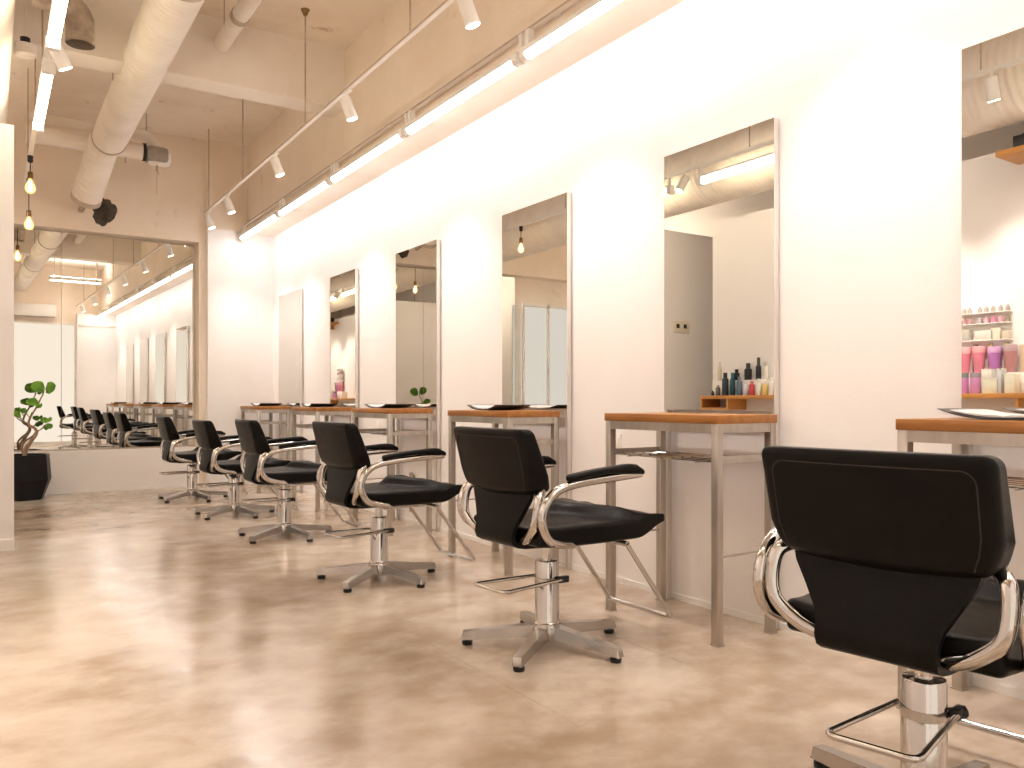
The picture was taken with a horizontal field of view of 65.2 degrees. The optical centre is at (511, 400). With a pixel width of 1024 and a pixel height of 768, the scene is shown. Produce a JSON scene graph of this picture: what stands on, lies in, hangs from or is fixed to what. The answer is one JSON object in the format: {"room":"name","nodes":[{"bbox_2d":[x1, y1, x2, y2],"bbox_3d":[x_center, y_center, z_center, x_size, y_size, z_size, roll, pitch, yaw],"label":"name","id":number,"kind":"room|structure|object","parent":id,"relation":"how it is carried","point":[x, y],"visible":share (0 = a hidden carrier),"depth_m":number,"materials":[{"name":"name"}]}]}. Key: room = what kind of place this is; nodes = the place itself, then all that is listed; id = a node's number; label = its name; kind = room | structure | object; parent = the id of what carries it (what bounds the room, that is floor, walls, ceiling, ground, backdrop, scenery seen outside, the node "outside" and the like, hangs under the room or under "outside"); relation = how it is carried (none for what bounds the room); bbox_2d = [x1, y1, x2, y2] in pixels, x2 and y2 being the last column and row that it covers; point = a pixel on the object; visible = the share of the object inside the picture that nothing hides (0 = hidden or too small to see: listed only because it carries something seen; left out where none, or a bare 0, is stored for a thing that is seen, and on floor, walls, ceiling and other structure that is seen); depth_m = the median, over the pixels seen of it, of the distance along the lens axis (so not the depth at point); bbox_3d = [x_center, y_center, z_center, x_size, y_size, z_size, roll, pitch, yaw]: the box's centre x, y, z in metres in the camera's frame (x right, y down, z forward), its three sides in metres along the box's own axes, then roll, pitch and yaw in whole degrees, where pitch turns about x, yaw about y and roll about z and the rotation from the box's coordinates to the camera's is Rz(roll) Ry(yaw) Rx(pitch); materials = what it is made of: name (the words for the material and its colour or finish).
{"room":"salon","nodes":[
{"label":"salon","id":0,"kind":"room"},
{"bbox_2d":[0,123,13,539],"bbox_3d":[-4.233,-0.425,4.867,2.040,2.850,0.140,0,0,-33],"label":"wall","id":1,"kind":"structure","parent":0,"point":[6,130],"depth_m":5.34,"materials":[{"name":"white paint"}]},
{"bbox_2d":[0,539,13,551],"bbox_3d":[-4.191,0.963,4.804,2.042,0.075,0.012,0,0,-33],"label":"baseboard","id":2,"kind":"structure","parent":1,"relation":"attached to","point":[8,544],"depth_m":5.34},
{"bbox_2d":[7,108,198,244],"bbox_3d":[-5.380,-2.460,8.376,3.960,1.200,0.190,0,0,-33],"label":"wall","id":3,"kind":"structure","parent":0,"point":[163,206],"depth_m":8.94,"materials":[{"name":"beige paint"}]},
{"bbox_2d":[92,198,116,226],"bbox_3d":[-4.498,-2.101,8.819,0.269,0.355,0.036,0,0,-33],"label":"cable bundle","id":4,"kind":"object","parent":3,"relation":"attached to","point":[107,211],"visible":0.9,"depth_m":8.84,"materials":[{"name":"black plastic"}]},
{"bbox_2d":[14,447,198,490],"bbox_3d":[-5.380,0.770,8.376,3.960,0.460,0.190,0,0,-33],"label":"wall","id":5,"kind":"structure","parent":0,"point":[105,468],"depth_m":8.88,"materials":[{"name":"white paint"}]},
{"bbox_2d":[45,483,205,494],"bbox_3d":[-5.293,0.983,8.315,4.040,0.035,0.008,0,0,-33],"label":"baseboard","id":6,"kind":"structure","parent":5,"relation":"attached to","point":[177,485],"depth_m":8.89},
{"bbox_2d":[195,140,205,482],"bbox_3d":[-3.690,-1.030,9.482,0.080,4.060,0.190,0,0,-33],"label":"wall","id":7,"kind":"structure","parent":0,"point":[200,248],"depth_m":9.41,"materials":[{"name":"beige paint"}]},
{"bbox_2d":[8,0,395,145],"bbox_3d":[-2.110,-3.110,4.146,5.006,0.100,11.250,0,0,-33],"label":"ceiling","id":8,"kind":"structure","parent":0,"point":[78,92],"depth_m":7.83,"materials":[{"name":"concrete"}]},
{"bbox_2d":[0,0,14,123],"bbox_3d":[-2.619,-2.494,3.640,0.644,1.132,10.720,0,0,-33],"label":"wall","id":9,"kind":"structure","parent":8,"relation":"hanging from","point":[6,6],"depth_m":4.83,"materials":[{"name":"white paint"}]},
{"bbox_2d":[14,0,35,59],"bbox_3d":[-3.298,-2.695,5.419,0.132,0.730,0.132,0,0,-33],"label":"pendant lamp","id":10,"kind":"object","parent":8,"relation":"attached to","point":[23,49],"visible":1,"depth_m":5.39,"materials":[{"name":"white metal"}]},
{"bbox_2d":[23,2,51,186],"bbox_3d":[-2.348,-2.594,4.140,0.034,0.932,9.100,0,0,-33],"label":"track","id":11,"kind":"object","parent":8,"relation":"hanging from","point":[30,146],"visible":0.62,"depth_m":6.64,"materials":[{"name":"white metal"}]},
{"bbox_2d":[26,178,31,227],"bbox_3d":[-4.630,-1.883,7.666,0.084,0.489,0.084,0,0,-33],"label":"pendant bulb","id":12,"kind":"object","parent":11,"relation":"hanging from","point":[28,212],"visible":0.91,"depth_m":7.65,"materials":[{"name":"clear glass"}]},
{"bbox_2d":[26,210,31,216],"bbox_3d":[-4.630,-1.797,7.666,0.044,0.066,0.043,0,0,-33],"label":"socket","id":13,"kind":"object","parent":12,"relation":"attached to","point":[28,212],"depth_m":7.65,"materials":[{"name":"gold metal"}]},
{"bbox_2d":[27,155,32,191],"bbox_3d":[-4.181,-1.964,6.944,0.084,0.329,0.084,0,0,-33],"label":"pendant bulb","id":14,"kind":"object","parent":11,"relation":"hanging from","point":[29,157],"visible":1,"depth_m":6.93,"materials":[{"name":"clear glass"}]},
{"bbox_2d":[27,171,32,179],"bbox_3d":[-4.181,-1.957,6.944,0.044,0.066,0.043,0,0,-33],"label":"socket","id":15,"kind":"object","parent":14,"relation":"attached to","point":[30,174],"depth_m":6.93,"materials":[{"name":"gold metal"}]},
{"bbox_2d":[32,50,55,132],"bbox_3d":[-3.120,-2.046,5.320,0.072,0.161,1.280,0,0,-33],"label":"tube light","id":16,"kind":"object","parent":11,"relation":"hanging from","point":[48,70],"visible":0.97,"depth_m":5.13,"materials":[{"name":"white plastic"}]},
{"bbox_2d":[32,121,43,132],"bbox_3d":[-3.456,-2.046,5.834,0.072,0.161,0.052,0,0,-33],"label":"socket","id":17,"kind":"object","parent":16,"relation":"attached to","point":[34,129],"depth_m":5.82,"materials":[{"name":"white plastic"}]},
{"bbox_2d":[42,50,55,75],"bbox_3d":[-2.784,-2.046,4.806,0.072,0.161,0.052,0,0,-33],"label":"socket","id":18,"kind":"object","parent":16,"relation":"attached to","point":[48,64],"depth_m":4.79,"materials":[{"name":"white plastic"}]},
{"bbox_2d":[45,0,67,52],"bbox_3d":[-2.241,-2.046,3.977,0.072,0.161,1.250,0,0,-33],"label":"tube light","id":19,"kind":"object","parent":11,"relation":"hanging from","point":[58,7],"visible":1,"depth_m":4.22,"materials":[{"name":"white plastic"}]},
{"bbox_2d":[45,36,60,52],"bbox_3d":[-2.569,-2.046,4.478,0.072,0.161,0.052,0,0,-33],"label":"socket","id":20,"kind":"object","parent":19,"relation":"attached to","point":[48,46],"depth_m":4.47,"materials":[{"name":"white plastic"}]},
{"bbox_2d":[50,43,72,70],"bbox_3d":[-2.634,-2.028,4.660,0.134,0.199,0.114,0,0,-33],"label":"spotlight","id":21,"kind":"object","parent":11,"relation":"hanging from","point":[62,62],"visible":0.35,"depth_m":4.65,"materials":[{"name":"white metal"}]},
{"bbox_2d":[31,0,94,49],"bbox_3d":[-2.964,-2.720,5.290,0.368,0.680,0.181,0,0,-33],"label":"duct elbow","id":22,"kind":"object","parent":8,"relation":"hanging from","point":[79,20],"visible":0.73,"depth_m":5.27,"materials":[{"name":"beige metal"}]},
{"bbox_2d":[26,125,146,162],"bbox_3d":[-4.281,-2.760,8.074,1.070,0.600,0.182,0,0,-33],"label":"ceiling pipe","id":23,"kind":"object","parent":8,"relation":"hanging from","point":[50,137],"visible":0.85,"depth_m":7.94,"materials":[{"name":"beige metal"}]},
{"bbox_2d":[146,146,171,173],"bbox_3d":[-3.728,-2.422,8.435,0.250,0.485,0.200,0,0,-33],"label":"fan","id":24,"kind":"object","parent":23,"relation":"hanging from","point":[156,156],"visible":0.99,"depth_m":8.36,"materials":[{"name":"white metal"}]},
{"bbox_2d":[25,110,160,146],"bbox_3d":[-4.289,-2.865,8.247,1.245,0.390,0.110,0,0,-33],"label":"ceiling pipe","id":25,"kind":"object","parent":8,"relation":"hanging from","point":[50,119],"visible":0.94,"depth_m":8.13,"materials":[{"name":"white metal"}]},
{"bbox_2d":[70,0,204,212],"bbox_3d":[-1.673,-2.537,4.273,0.452,1.046,10.744,0,0,-33],"label":"air duct","id":26,"kind":"object","parent":8,"relation":"hanging from","point":[160,27],"visible":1,"depth_m":6.33,"materials":[{"name":"white metal"}]},
{"bbox_2d":[12,0,344,116],"bbox_3d":[-3.412,-2.805,5.858,4.500,0.510,0.260,0,0,-33],"label":"ceiling beam","id":27,"kind":"structure","parent":8,"relation":"attached to","point":[262,66],"depth_m":6.47,"materials":[{"name":"paint"}]},
{"bbox_2d":[214,0,261,51],"bbox_3d":[-1.559,-2.926,5.235,0.134,0.267,2.810,0,0,-33],"label":"ceiling pipe","id":28,"kind":"object","parent":8,"relation":"hanging from","point":[240,14],"visible":1,"depth_m":5.97,"materials":[{"name":"white metal"}]},
{"bbox_2d":[204,0,454,214],"bbox_3d":[-0.730,-2.599,4.899,0.070,0.922,10.200,0,0,-33],"label":"track","id":29,"kind":"object","parent":8,"relation":"hanging from","point":[446,3],"visible":0.95,"depth_m":5.77,"materials":[{"name":"metal"}]},
{"bbox_2d":[204,210,214,228],"bbox_3d":[-3.412,-2.037,9.024,0.123,0.200,0.110,0,0,-33],"label":"spotlight","id":30,"kind":"object","parent":29,"relation":"hanging from","point":[208,219],"visible":1,"depth_m":8.99,"materials":[{"name":"white metal"}]},
{"bbox_2d":[223,193,235,213],"bbox_3d":[-2.930,-2.037,8.287,0.123,0.200,0.110,0,0,-33],"label":"spotlight","id":31,"kind":"object","parent":29,"relation":"hanging from","point":[227,201],"visible":1,"depth_m":8.25,"materials":[{"name":"white metal"}]},
{"bbox_2d":[270,151,284,176],"bbox_3d":[-2.027,-2.037,6.906,0.123,0.200,0.110,0,0,-33],"label":"spotlight","id":32,"kind":"object","parent":29,"relation":"hanging from","point":[278,170],"visible":1,"depth_m":6.87,"materials":[{"name":"white metal"}]},
{"bbox_2d":[340,89,357,121],"bbox_3d":[-1.130,-2.037,5.534,0.123,0.200,0.110,0,0,-33],"label":"spotlight","id":33,"kind":"object","parent":29,"relation":"hanging from","point":[348,108],"visible":1,"depth_m":5.50,"materials":[{"name":"white metal"}]},
{"bbox_2d":[457,0,479,28],"bbox_3d":[-0.227,-2.037,4.153,0.123,0.200,0.110,0,0,-33],"label":"spotlight","id":34,"kind":"object","parent":29,"relation":"hanging from","point":[470,17],"visible":1,"depth_m":4.12,"materials":[{"name":"white metal"}]},
{"bbox_2d":[248,0,683,236],"bbox_3d":[-0.199,-2.530,5.336,0.306,1.060,10.950,0,0,-33],"label":"ceiling beam","id":35,"kind":"structure","parent":8,"relation":"attached to","point":[444,48],"depth_m":5.96,"materials":[{"name":"beige paint"}]},
{"bbox_2d":[244,0,578,225],"bbox_3d":[-0.329,-2.100,5.203,0.056,0.024,10.370,0,0,-33],"label":"track","id":36,"kind":"object","parent":35,"relation":"attached to","point":[556,12],"visible":0.81,"depth_m":5.40,"materials":[{"name":"metal"}]},
{"bbox_2d":[239,200,280,240],"bbox_3d":[-2.811,-1.996,8.915,0.081,0.183,1.470,0,0,-33],"label":"tube light","id":37,"kind":"object","parent":36,"relation":"hanging from","point":[272,217],"visible":0.87,"depth_m":8.85,"materials":[{"name":"white plastic"}]},
{"bbox_2d":[277,164,332,216],"bbox_3d":[-1.990,-1.996,7.660,0.081,0.183,1.470,0,0,-33],"label":"tube light","id":38,"kind":"object","parent":36,"relation":"hanging from","point":[323,184],"visible":0.86,"depth_m":7.57,"materials":[{"name":"white plastic"}]},
{"bbox_2d":[281,198,285,206],"bbox_3d":[-2.363,-2.030,8.270,0.038,0.116,0.032,0,0,-33],"label":"socket","id":39,"kind":"object","parent":38,"relation":"attached to","point":[283,201],"depth_m":8.26,"materials":[{"name":"white plastic"}]},
{"bbox_2d":[328,113,408,183],"bbox_3d":[-1.169,-1.996,6.404,0.081,0.183,1.470,0,0,-33],"label":"tube light","id":40,"kind":"object","parent":36,"relation":"hanging from","point":[397,136],"visible":0.88,"depth_m":6.29,"materials":[{"name":"white plastic"}]},
{"bbox_2d":[333,162,338,171],"bbox_3d":[-1.542,-2.030,7.014,0.038,0.116,0.032,0,0,-33],"label":"socket","id":41,"kind":"object","parent":40,"relation":"attached to","point":[335,165],"depth_m":7.00,"materials":[{"name":"white plastic"}]},
{"bbox_2d":[398,132,408,139],"bbox_3d":[-0.785,-1.923,5.807,0.070,0.035,0.050,0,0,-33],"label":"socket","id":42,"kind":"object","parent":40,"relation":"attached to","point":[401,136],"depth_m":5.79,"materials":[{"name":"white plastic"}]},
{"bbox_2d":[404,113,407,124],"bbox_3d":[-0.760,-2.030,5.817,0.038,0.116,0.032,0,0,-33],"label":"socket","id":43,"kind":"object","parent":40,"relation":"attached to","point":[406,114],"depth_m":5.80,"materials":[{"name":"white plastic"}]},
{"bbox_2d":[403,33,524,135],"bbox_3d":[-0.348,-1.996,5.149,0.081,0.183,1.470,0,0,-33],"label":"tube light","id":44,"kind":"object","parent":36,"relation":"hanging from","point":[511,62],"visible":0.88,"depth_m":5.00,"materials":[{"name":"white plastic"}]},
{"bbox_2d":[403,129,411,135],"bbox_3d":[-0.742,-1.923,5.740,0.070,0.035,0.050,0,0,-33],"label":"socket","id":45,"kind":"object","parent":44,"relation":"attached to","point":[406,132],"depth_m":5.72,"materials":[{"name":"white plastic"}]},
{"bbox_2d":[408,110,414,122],"bbox_3d":[-0.722,-2.030,5.759,0.038,0.116,0.032,0,0,-33],"label":"socket","id":46,"kind":"object","parent":44,"relation":"attached to","point":[411,113],"depth_m":5.75,"materials":[{"name":"white ceramic"}]},
{"bbox_2d":[511,57,524,67],"bbox_3d":[0.035,-1.923,4.551,0.070,0.035,0.050,0,0,-33],"label":"socket","id":47,"kind":"object","parent":44,"relation":"attached to","point":[515,61],"depth_m":4.54,"materials":[{"name":"white ceramic"}]},
{"bbox_2d":[518,33,524,51],"bbox_3d":[0.061,-2.030,4.562,0.038,0.116,0.032,0,0,-33],"label":"socket","id":48,"kind":"object","parent":44,"relation":"attached to","point":[521,37],"depth_m":4.55,"materials":[{"name":"white plastic"}]},
{"bbox_2d":[518,0,622,62],"bbox_3d":[0.472,-1.996,3.893,0.081,0.183,1.470,0,0,-33],"label":"tube light","id":49,"kind":"object","parent":36,"relation":"hanging from","point":[533,47],"visible":1,"depth_m":4.16,"materials":[{"name":"white plastic"}]},
{"bbox_2d":[518,52,532,62],"bbox_3d":[0.079,-1.923,4.484,0.070,0.035,0.050,0,0,-33],"label":"socket","id":50,"kind":"object","parent":49,"relation":"attached to","point":[524,57],"depth_m":4.46,"materials":[{"name":"white ceramic"}]},
{"bbox_2d":[525,28,533,44],"bbox_3d":[0.099,-2.030,4.503,0.038,0.116,0.032,0,0,-33],"label":"socket","id":51,"kind":"object","parent":49,"relation":"attached to","point":[529,33],"depth_m":4.49,"materials":[{"name":"white ceramic"}]},
{"bbox_2d":[206,139,247,231],"bbox_3d":[-3.436,-2.540,9.587,0.460,1.040,0.290,0,0,-33],"label":"wall","id":52,"kind":"structure","parent":0,"point":[225,158],"depth_m":9.46,"materials":[{"name":"beige paint"}]},
{"bbox_2d":[206,228,273,485],"bbox_3d":[-3.308,-0.510,9.671,0.766,3.020,0.290,0,0,-33],"label":"wall pillar","id":53,"kind":"structure","parent":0,"point":[239,274],"depth_m":9.52,"materials":[{"name":"white paint"}]},
{"bbox_2d":[0,484,1023,767],"bbox_3d":[-2.110,1.050,4.146,5.006,0.100,11.250,0,0,-33],"label":"floor","id":54,"kind":"structure","parent":0,"point":[137,631],"depth_m":3.01,"materials":[{"name":"concrete"}]},
{"bbox_2d":[14,381,55,500],"bbox_3d":[-4.954,0.398,8.147,0.515,1.204,0.516,0,0,-33],"label":"potted tree","id":55,"kind":"object","parent":54,"relation":"on","point":[32,471],"visible":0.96,"depth_m":8.07,"materials":[{"name":"green plant"}]},
{"bbox_2d":[156,416,248,502],"bbox_3d":[-3.178,0.577,8.218,0.842,0.846,0.685,0,0,-33],"label":"salon chair","id":56,"kind":"object","parent":54,"relation":"on","point":[168,432],"visible":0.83,"depth_m":8.04,"materials":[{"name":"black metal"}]},
{"bbox_2d":[156,416,179,441],"bbox_3d":[-3.462,0.283,8.035,0.167,0.258,0.498,0,0,-33],"label":"cushion","id":57,"kind":"object","parent":56,"relation":"on","point":[168,432],"depth_m":7.85,"materials":[{"name":"black leather"}]},
{"bbox_2d":[192,420,299,519],"bbox_3d":[-2.354,0.582,7.086,0.842,0.836,0.685,0,0,-34],"label":"salon chair","id":58,"kind":"object","parent":54,"relation":"on","point":[208,439],"visible":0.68,"depth_m":6.90,"materials":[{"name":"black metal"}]},
{"bbox_2d":[192,420,221,449],"bbox_3d":[-2.635,0.293,6.898,0.167,0.258,0.498,0,0,-34],"label":"cushion","id":59,"kind":"object","parent":58,"relation":"on","point":[207,437],"depth_m":6.73,"materials":[{"name":"black leather"}]},
{"bbox_2d":[240,406,290,491],"bbox_3d":[-2.842,0.529,9.205,0.372,0.942,0.714,0,0,-33],"label":"table","id":60,"kind":"object","parent":54,"relation":"on","point":[249,409],"visible":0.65,"depth_m":8.99,"materials":[{"name":"metal"}]},
{"bbox_2d":[251,403,281,405],"bbox_3d":[-2.812,0.040,9.153,0.246,0.033,0.387,0,0,-34],"label":"magazine","id":61,"kind":"object","parent":60,"relation":"on","point":[253,404],"visible":1,"depth_m":9.05,"materials":[{"name":"paper"}]},
{"bbox_2d":[235,419,360,543],"bbox_3d":[-1.591,0.567,5.954,0.842,0.866,0.685,0,0,-31],"label":"salon chair","id":62,"kind":"object","parent":54,"relation":"on","point":[255,446],"visible":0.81,"depth_m":5.76,"materials":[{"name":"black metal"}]},
{"bbox_2d":[235,419,270,454],"bbox_3d":[-1.881,0.263,5.781,0.167,0.258,0.498,0,0,-31],"label":"cushion","id":63,"kind":"object","parent":62,"relation":"on","point":[253,441],"depth_m":5.60,"materials":[{"name":"black leather"}]},
{"bbox_2d":[291,407,354,511],"bbox_3d":[-1.808,0.529,7.623,0.372,0.942,0.714,0,0,-33],"label":"table","id":64,"kind":"object","parent":54,"relation":"on","point":[317,412],"visible":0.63,"depth_m":7.39,"materials":[{"name":"metal"}]},
{"bbox_2d":[301,403,336,406],"bbox_3d":[-1.854,0.040,7.689,0.246,0.033,0.387,0,0,-28],"label":"magazine","id":65,"kind":"object","parent":64,"relation":"on","point":[303,404],"visible":1,"depth_m":7.61,"materials":[{"name":"paper"}]},
{"bbox_2d":[352,408,432,535],"bbox_3d":[-0.954,0.529,6.317,0.372,0.942,0.714,0,0,-33],"label":"table","id":66,"kind":"object","parent":54,"relation":"on","point":[390,414],"visible":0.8,"depth_m":6.10,"materials":[{"name":"metal"}]},
{"bbox_2d":[360,431,395,434],"bbox_3d":[-0.954,0.255,6.317,0.332,0.012,0.670,0,0,-33],"label":"wire shelf","id":67,"kind":"object","parent":66,"relation":"attached to","point":[362,432],"depth_m":6.34,"materials":[{"name":"silver metal"}]},
{"bbox_2d":[364,404,413,407],"bbox_3d":[-0.979,0.040,6.349,0.246,0.033,0.387,0,0,-35],"label":"magazine","id":68,"kind":"object","parent":66,"relation":"on","point":[367,405],"visible":0.95,"depth_m":6.26,"materials":[{"name":"paper"}]},
{"bbox_2d":[312,421,475,592],"bbox_3d":[-0.661,0.557,4.551,0.842,0.886,0.685,0,0,-35],"label":"salon chair","id":69,"kind":"object","parent":54,"relation":"on","point":[342,450],"visible":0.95,"depth_m":4.37,"materials":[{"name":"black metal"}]},
{"bbox_2d":[312,421,370,469],"bbox_3d":[-0.939,0.243,4.359,0.167,0.258,0.498,0,0,-35],"label":"cushion","id":70,"kind":"object","parent":69,"relation":"on","point":[340,446],"depth_m":4.22,"materials":[{"name":"black leather"}]},
{"bbox_2d":[448,410,559,575],"bbox_3d":[-0.065,0.529,4.957,0.372,0.942,0.714,0,0,-33],"label":"table","id":71,"kind":"object","parent":54,"relation":"on","point":[496,417],"visible":0.55,"depth_m":4.76,"materials":[{"name":"metal"}]},
{"bbox_2d":[467,405,529,409],"bbox_3d":[-0.087,0.040,4.985,0.246,0.033,0.387,0,0,-29],"label":"magazine","id":72,"kind":"object","parent":71,"relation":"on","point":[476,407],"visible":0.99,"depth_m":4.89,"materials":[{"name":"paper"}]},
{"bbox_2d":[429,642,586,725],"bbox_3d":[-0.054,0.999,2.892,0.035,0.002,1.000,0,0,-33],"label":"floor strip","id":73,"kind":"object","parent":54,"relation":"on","point":[528,694],"visible":1,"depth_m":2.80,"materials":[{"name":"concrete"}]},
{"bbox_2d":[454,426,671,672],"bbox_3d":[0.228,0.552,3.327,0.842,0.896,0.685,0,0,-35],"label":"salon chair","id":74,"kind":"object","parent":54,"relation":"on","point":[505,468],"visible":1,"depth_m":3.14,"materials":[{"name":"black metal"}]},
{"bbox_2d":[454,426,548,494],"bbox_3d":[-0.051,0.233,3.137,0.167,0.258,0.498,0,0,-35],"label":"cushion","id":75,"kind":"object","parent":74,"relation":"on","point":[494,461],"depth_m":3.03,"materials":[{"name":"black leather"}]},
{"bbox_2d":[534,606,688,662],"bbox_3d":[0.395,0.999,3.484,0.035,0.002,1.000,0,0,-33],"label":"floor strip","id":76,"kind":"object","parent":54,"relation":"on","point":[632,641],"visible":0.71,"depth_m":3.27,"materials":[{"name":"concrete"}]},
{"bbox_2d":[605,412,776,647],"bbox_3d":[0.794,0.529,3.643,0.372,0.942,0.714,0,0,-33],"label":"table","id":77,"kind":"object","parent":54,"relation":"on","point":[716,424],"visible":0.88,"depth_m":3.44,"materials":[{"name":"metal"}]},
{"bbox_2d":[614,451,723,462],"bbox_3d":[0.794,0.255,3.643,0.332,0.012,0.670,0,0,-33],"label":"wire shelf","id":78,"kind":"object","parent":77,"relation":"attached to","point":[662,455],"depth_m":3.69,"materials":[{"name":"silver metal"}]},
{"bbox_2d":[753,445,1023,767],"bbox_3d":[1.044,0.552,1.941,0.842,0.896,0.685,0,0,-41],"label":"salon chair","id":79,"kind":"object","parent":54,"relation":"on","point":[903,559],"visible":1,"depth_m":1.68,"materials":[{"name":"leather"}]},
{"bbox_2d":[762,445,1015,578],"bbox_3d":[0.788,0.233,1.721,0.167,0.258,0.498,0,0,-41],"label":"cushion","id":80,"kind":"object","parent":79,"relation":"on","point":[882,514],"depth_m":1.65,"materials":[{"name":"black leather"}]},
{"bbox_2d":[896,418,1023,708],"bbox_3d":[1.600,0.529,2.410,0.372,0.942,0.714,0,0,-33],"label":"table","id":81,"kind":"object","parent":54,"relation":"on","point":[958,432],"visible":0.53,"depth_m":2.47,"materials":[{"name":"brown wood"}]},
{"bbox_2d":[937,408,1023,419],"bbox_3d":[1.566,0.040,2.457,0.246,0.033,0.387,0,0,-31],"label":"magazine","id":82,"kind":"object","parent":81,"relation":"on","point":[977,413],"visible":1,"depth_m":2.50,"materials":[{"name":"paper"}]},
{"bbox_2d":[1007,476,1023,490],"bbox_3d":[1.600,0.255,2.410,0.332,0.012,0.670,0,0,-33],"label":"wire shelf","id":83,"kind":"object","parent":81,"relation":"attached to","point":[1020,481],"depth_m":2.45,"materials":[{"name":"silver metal"}]},
{"bbox_2d":[274,0,1023,689],"bbox_3d":[-0.057,-1.030,5.489,0.100,4.060,11.250,0,0,-33],"label":"wall","id":84,"kind":"structure","parent":0,"point":[865,96],"depth_m":3.96,"materials":[{"name":"white paint"}]},
{"bbox_2d":[279,289,302,491],"bbox_3d":[-2.534,-0.118,9.138,0.033,2.236,0.769,0,0,-33],"label":"wall mirror","id":85,"kind":"object","parent":84,"relation":"attached to","point":[291,303],"visible":0.9,"depth_m":9.05,"materials":[{"name":"mirror"}]},
{"bbox_2d":[330,269,357,421],"bbox_3d":[-1.634,-0.118,7.761,0.033,2.236,0.668,0,0,-33],"label":"wall mirror","id":86,"kind":"object","parent":84,"relation":"attached to","point":[344,286],"visible":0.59,"depth_m":7.70,"materials":[{"name":"mirror"}]},
{"bbox_2d":[377,421,380,434],"bbox_3d":[-1.184,0.240,7.111,0.012,0.120,0.070,0,0,-33],"label":"wall outlet","id":87,"kind":"object","parent":84,"relation":"attached to","point":[378,422],"visible":0.68,"depth_m":7.10,"materials":[{"name":"plastic"}]},
{"bbox_2d":[396,239,439,531],"bbox_3d":[-0.763,-0.118,6.430,0.033,2.236,0.735,0,0,-33],"label":"wall mirror","id":88,"kind":"object","parent":84,"relation":"attached to","point":[417,268],"visible":0.98,"depth_m":6.37,"materials":[{"name":"mirror"}]},
{"bbox_2d":[502,192,570,569],"bbox_3d":[0.144,-0.118,5.043,0.033,2.236,0.716,0,0,-33],"label":"wall mirror","id":89,"kind":"object","parent":84,"relation":"attached to","point":[536,238],"visible":0.91,"depth_m":4.98,"materials":[{"name":"mirror"}]},
{"bbox_2d":[616,434,621,455],"bbox_3d":[0.578,0.240,4.416,0.012,0.120,0.070,0,0,-33],"label":"wall outlet","id":90,"kind":"object","parent":84,"relation":"attached to","point":[618,436],"visible":0.47,"depth_m":4.39,"materials":[{"name":"plastic"}]},
{"bbox_2d":[290,486,1023,699],"bbox_3d":[0.005,0.985,5.296,0.008,0.030,10.660,0,0,-33],"label":"baseboard","id":91,"kind":"structure","parent":84,"relation":"attached to","point":[979,682],"depth_m":3.95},
{"bbox_2d":[664,117,778,629],"bbox_3d":[0.970,-0.118,3.779,0.033,2.236,0.678,0,0,-33],"label":"wall mirror","id":92,"kind":"object","parent":84,"relation":"attached to","point":[721,194],"visible":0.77,"depth_m":3.73,"materials":[{"name":"mirror"}]},
{"bbox_2d":[962,27,1023,686],"bbox_3d":[1.784,-0.118,2.534,0.033,2.236,0.690,0,0,-33],"label":"wall mirror","id":93,"kind":"object","parent":84,"relation":"attached to","point":[992,69],"visible":0.78,"depth_m":2.73,"materials":[{"name":"mirror"}]},
{"bbox_3d":[-5.119,-1.030,8.750,4.806,4.060,0.150,0,0,-33],"label":"wall","id":94,"kind":"structure","parent":0,"visible":0},
{"bbox_2d":[14,226,196,451],"bbox_3d":[-4.957,-0.653,8.692,2.895,2.397,0.085,0,0,-33],"label":"mirror","id":95,"kind":"object","parent":94,"relation":"attached to","point":[109,321],"visible":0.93,"depth_m":8.96,"materials":[{"name":"silver glass"}]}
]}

